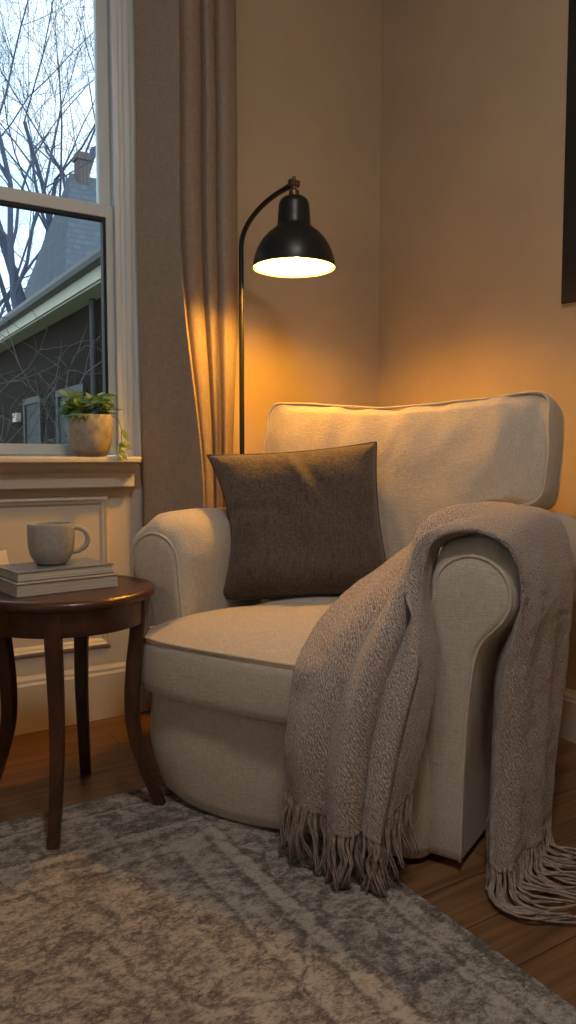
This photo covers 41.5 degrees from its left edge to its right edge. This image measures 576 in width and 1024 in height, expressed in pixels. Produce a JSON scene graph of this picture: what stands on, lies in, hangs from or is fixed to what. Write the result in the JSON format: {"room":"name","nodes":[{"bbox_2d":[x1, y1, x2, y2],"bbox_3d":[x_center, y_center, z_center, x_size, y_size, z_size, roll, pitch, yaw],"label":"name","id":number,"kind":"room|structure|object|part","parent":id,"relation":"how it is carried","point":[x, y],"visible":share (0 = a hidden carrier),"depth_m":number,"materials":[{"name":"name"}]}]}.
{"room":"living room","nodes":[
{"label":"living room","id":0,"kind":"room"},
{"bbox_2d":[134,0,380,485],"bbox_3d":[-1.372,-0.734,2.173,4.347,2.950,0.160,-3,5,-32],"label":"wall","id":1,"kind":"structure","parent":0,"point":[308,71],"depth_m":2.96,"materials":[{"name":"paint"}]},
{"bbox_2d":[0,0,142,489],"bbox_3d":[-1.212,-1.106,2.210,1.665,2.093,0.322,-3,5,-32],"label":"window","id":2,"kind":"structure","parent":1,"relation":"in","point":[22,466],"depth_m":2.56,"materials":[{"name":"paint"}]},
{"bbox_3d":[-1.203,-0.590,2.242,1.435,0.840,0.036,-3,5,-32],"label":"sash","id":3,"kind":"part","parent":2,"relation":"part of","materials":[{"name":"paint"}]},
{"bbox_3d":[-1.237,-0.158,2.329,1.475,0.032,0.210,-3,5,-32],"label":"sill","id":4,"kind":"part","parent":2,"relation":"part of","materials":[{"name":"paint"}]},
{"bbox_2d":[59,391,130,460],"bbox_3d":[-0.640,-0.282,2.490,0.221,0.232,0.201,-3,5,-32],"label":"potted plant","id":5,"kind":"object","parent":2,"relation":"on","point":[90,434],"visible":1,"depth_m":2.44,"materials":[{"name":"green plant"}]},
{"bbox_3d":[-0.647,-0.250,2.491,0.147,0.136,0.147,-3,5,-32],"label":"pot","id":6,"kind":"part","parent":5,"relation":"part of","materials":[{"name":"ceramic"}]},
{"bbox_3d":[-1.226,-1.500,2.213,1.435,1.047,0.034,-3,5,-32],"label":"sash","id":7,"kind":"part","parent":2,"relation":"part of","materials":[{"name":"paint"}]},
{"bbox_3d":[-1.174,-1.124,2.158,1.619,1.949,0.028,-3,5,-32],"label":"casing","id":8,"kind":"part","parent":2,"relation":"part of","materials":[{"name":"paint"}]},
{"bbox_2d":[0,486,142,675],"bbox_3d":[-1.733,0.268,1.910,3.020,0.610,0.024,-3,5,-32],"label":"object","id":9,"kind":"structure","parent":1,"relation":"attached to","point":[112,517],"depth_m":2.55,"materials":[{"name":"paint"}]},
{"bbox_3d":[-0.979,0.219,2.374,0.873,0.524,0.014,-3,5,-32],"label":"panel moulding","id":10,"kind":"part","parent":9,"relation":"part of","materials":[{"name":"paint"}]},
{"bbox_2d":[0,660,149,735],"bbox_3d":[-1.323,0.646,2.196,4.027,0.195,0.022,-3,5,-32],"label":"baseboard","id":11,"kind":"structure","parent":1,"relation":"attached to","point":[106,681],"depth_m":2.56,"materials":[{"name":"paint"}]},
{"bbox_2d":[0,710,575,1007],"bbox_3d":[-0.208,0.932,0.427,4.347,0.120,4.550,-3,5,-32],"label":"floor","id":12,"kind":"structure","parent":0,"point":[545,951],"depth_m":1.79,"materials":[{"name":"brown wood"}]},
{"bbox_2d":[0,575,165,849],"bbox_3d":[-0.562,0.475,1.951,0.448,0.571,0.456,-3,5,-32],"label":"side table","id":13,"kind":"object","parent":12,"relation":"on","point":[78,615],"visible":0.77,"depth_m":1.81,"materials":[{"name":"brown wood"}]},
{"bbox_2d":[0,550,8,564],"bbox_3d":[-0.746,0.145,1.970,0.036,0.088,0.050,1,4,16],"label":"folded card","id":14,"kind":"object","parent":13,"relation":"on","point":[3,554],"visible":0.31,"depth_m":1.98,"materials":[{"name":"beige paper"}]},
{"bbox_3d":[-0.759,0.485,1.989,0.096,0.545,0.038,1,4,10],"label":"leg","id":15,"kind":"part","parent":13,"relation":"part of","materials":[{"name":"brown wood"}]},
{"bbox_3d":[-0.540,0.497,1.756,0.038,0.534,0.101,-1,4,-7],"label":"leg","id":16,"kind":"part","parent":13,"relation":"part of","materials":[{"name":"brown wood"}]},
{"bbox_2d":[0,573,118,597],"bbox_3d":[-0.587,0.176,1.928,0.262,0.032,0.168,-3,5,-38],"label":"hardcover book","id":17,"kind":"object","parent":13,"relation":"on","point":[89,582],"visible":0.76,"depth_m":1.85,"materials":[{"name":"beige paper"}]},
{"bbox_2d":[0,557,113,582],"bbox_3d":[-0.599,0.146,1.948,0.250,0.024,0.166,-3,5,-39],"label":"hardcover book","id":18,"kind":"object","parent":17,"relation":"on","point":[75,567],"visible":0.98,"depth_m":1.89,"materials":[{"name":"paper"}]},
{"bbox_2d":[27,521,89,565],"bbox_3d":[-0.600,0.080,1.960,0.117,0.106,0.139,4,6,43],"label":"mug","id":19,"kind":"object","parent":18,"relation":"on","point":[49,543],"visible":1,"depth_m":1.91,"materials":[{"name":"ceramic"}]},
{"bbox_3d":[-0.536,0.071,1.966,0.047,0.074,0.012,-1,4,-12],"label":"handle","id":20,"kind":"part","parent":19,"relation":"part of","materials":[{"name":"ceramic"}]},
{"bbox_3d":[-0.577,0.475,2.135,0.038,0.545,0.061,0,4,-4],"label":"leg","id":21,"kind":"part","parent":13,"relation":"part of","materials":[{"name":"brown wood"}]},
{"bbox_3d":[-0.365,0.483,1.941,0.099,0.534,0.038,0,4,4],"label":"leg","id":22,"kind":"part","parent":13,"relation":"part of","materials":[{"name":"brown wood"}]},
{"bbox_2d":[239,176,334,453],"bbox_3d":[-0.073,-0.164,2.505,0.270,1.765,0.515,-4,6,-43],"label":"floor lamp","id":23,"kind":"object","parent":12,"relation":"on","point":[293,248],"visible":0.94,"depth_m":2.34,"materials":[{"name":"black metal"}]},
{"bbox_3d":[0.019,-0.870,2.363,0.257,0.220,0.257,-3,5,-32],"label":"lamp shade","id":24,"kind":"part","parent":23,"relation":"part of","materials":[{"name":"black metal"}]},
{"bbox_2d":[0,783,575,1023],"bbox_3d":[-0.394,0.876,0.289,2.470,0.010,3.000,-3,5,-32],"label":"area rug","id":25,"kind":"object","parent":12,"relation":"on","point":[177,911],"visible":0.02,"depth_m":1.41,"materials":[{"name":"grey carpet"}]},
{"bbox_2d":[130,390,575,862],"bbox_3d":[0.195,0.205,2.134,1.118,1.081,1.004,3,5,32],"label":"armchair","id":26,"kind":"object","parent":12,"relation":"on","point":[217,671],"visible":0.59,"depth_m":1.89,"materials":[{"name":"beige fabric"}]},
{"bbox_3d":[-0.163,0.342,2.404,0.235,0.731,0.771,3,5,32],"label":"arm","id":27,"kind":"part","parent":26,"relation":"part of","materials":[{"name":"beige fabric"}]},
{"bbox_2d":[141,596,339,724],"bbox_3d":[0.082,0.346,2.051,0.786,0.215,0.725,3,5,32],"label":"seat cushion","id":28,"kind":"object","parent":26,"relation":"on","point":[215,653],"depth_m":1.84,"materials":[{"name":"beige fabric"}]},
{"bbox_2d":[207,441,385,599],"bbox_3d":[0.030,0.021,2.202,0.541,0.450,0.278,0,4,-2],"label":"throw pillow","id":29,"kind":"object","parent":26,"relation":"on","point":[306,522],"visible":0.88,"depth_m":2.11,"materials":[{"name":"brown fabric"}]},
{"bbox_2d":[265,393,562,560],"bbox_3d":[0.331,-0.042,2.333,0.941,0.606,0.296,3,5,32],"label":"cushion","id":30,"kind":"object","parent":26,"relation":"on","point":[432,457],"depth_m":2.16,"materials":[{"name":"beige fabric"}]},
{"bbox_2d":[279,501,575,923],"bbox_3d":[0.390,0.379,1.712,0.643,0.792,0.634,3,5,32],"label":"throw blanket","id":31,"kind":"object","parent":26,"relation":"on","point":[364,676],"visible":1,"depth_m":1.60,"materials":[{"name":"beige fabric"}]},
{"bbox_3d":[0.586,0.376,1.937,0.234,0.730,0.771,3,5,32],"label":"arm","id":32,"kind":"part","parent":26,"relation":"part of","materials":[{"name":"beige fabric"}]},
{"bbox_2d":[378,0,575,690],"bbox_3d":[1.567,-0.679,1.423,0.160,2.950,4.230,-3,5,-32],"label":"wall","id":33,"kind":"structure","parent":0,"point":[473,107],"depth_m":2.69,"materials":[{"name":"paint"}]},
{"bbox_2d":[559,688,575,743],"bbox_3d":[1.496,0.716,1.466,0.022,0.160,4.208,-3,5,-32],"label":"baseboard","id":34,"kind":"structure","parent":33,"relation":"attached to","point":[567,731],"depth_m":2.41,"materials":[{"name":"paint"}]},
{"bbox_2d":[561,0,575,303],"bbox_3d":[1.061,-1.130,2.037,0.013,1.000,0.750,-3,5,-32],"label":"framed picture","id":35,"kind":"object","parent":33,"relation":"attached to","point":[568,287],"visible":1,"depth_m":2.34},
{"bbox_3d":[-0.208,-2.120,0.207,4.347,0.100,4.550,-3,5,-32],"label":"ceiling","id":36,"kind":"structure","parent":0,"visible":0},
{"bbox_2d":[134,0,237,709],"bbox_3d":[-0.297,-0.769,2.590,0.396,2.920,0.190,-3,5,-32],"label":"curtain","id":37,"kind":"object","parent":36,"relation":"hanging from","point":[186,74],"visible":0.6,"depth_m":2.56,"materials":[{"name":"fabric"}]},
{"label":"outside","id":38,"kind":"structure","parent":0,"visible":0},
{"bbox_3d":[-30.409,-4.010,76.883,150.000,0.200,157.220,-3,5,-32],"label":"ground","id":39,"kind":"structure","parent":38,"visible":0},
{"bbox_2d":[0,283,92,443],"bbox_3d":[-2.092,-0.442,6.856,3.968,2.803,2.903,2,5,30],"label":"bare shrub","id":40,"kind":"object","parent":39,"relation":"on","point":[53,391],"visible":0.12,"depth_m":5.84,"materials":[{"name":"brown plant"}]},
{"bbox_2d":[0,19,93,317],"bbox_3d":[-12.957,-12.425,31.322,20.635,23.251,13.722,-3,5,-37],"label":"bare tree","id":41,"kind":"object","parent":39,"relation":"on","point":[36,256],"visible":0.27,"depth_m":31.38,"materials":[{"name":"grey plant"}]},
{"bbox_2d":[0,0,95,303],"bbox_3d":[-9.119,-13.324,29.877,16.456,25.240,24.784,2,5,27],"label":"bare tree","id":42,"kind":"object","parent":39,"relation":"on","point":[3,240],"visible":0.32,"depth_m":28.01,"materials":[{"name":"grey plant"}]},
{"bbox_2d":[0,0,95,309],"bbox_3d":[-10.760,-10.575,21.290,16.995,20.969,17.179,-4,6,-43],"label":"bare tree","id":43,"kind":"object","parent":39,"relation":"on","point":[11,258],"visible":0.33,"depth_m":23.09,"materials":[{"name":"grey plant"}]},
{"bbox_2d":[0,0,95,312],"bbox_3d":[-7.244,-13.847,26.965,22.252,26.696,17.491,0,4,-3],"label":"bare tree","id":44,"kind":"object","parent":39,"relation":"on","point":[2,287],"visible":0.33,"depth_m":28.53,"materials":[{"name":"grey plant"}]},
{"bbox_2d":[0,0,95,269],"bbox_3d":[-9.698,-14.193,28.321,21.041,27.164,16.912,2,5,24],"label":"bare tree","id":45,"kind":"object","parent":39,"relation":"on","point":[37,171],"visible":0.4,"depth_m":25.90,"materials":[{"name":"grey plant"}]},
{"bbox_2d":[0,309,101,443],"bbox_3d":[-1.504,-0.119,5.628,2.597,2.799,3.660,-3,5,-32],"label":"bare shrub","id":46,"kind":"object","parent":39,"relation":"on","point":[62,404],"visible":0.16,"depth_m":5.03,"materials":[{"name":"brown plant"}]},
{"bbox_2d":[0,246,102,443],"bbox_3d":[-2.673,-1.777,12.088,3.120,4.700,14.100,-3,5,-32],"label":"house","id":47,"kind":"structure","parent":39,"relation":"on","point":[71,301],"depth_m":10.84,"materials":[{"name":"grey"}]},
{"bbox_3d":[-4.074,-0.934,12.218,0.017,1.600,0.900,-3,5,-32],"label":"pane","id":48,"kind":"part","parent":47,"relation":"part of","materials":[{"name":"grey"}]},
{"bbox_3d":[-2.961,-0.806,10.441,0.017,1.600,1.100,-3,5,-32],"label":"pane","id":49,"kind":"part","parent":47,"relation":"part of","materials":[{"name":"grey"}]},
{"bbox_2d":[24,150,99,298],"bbox_3d":[-5.218,-6.297,27.783,8.100,11.450,7.700,-3,5,-32],"label":"roof","id":50,"kind":"structure","parent":39,"relation":"on","point":[67,240],"depth_m":24.75,"materials":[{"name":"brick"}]}
]}

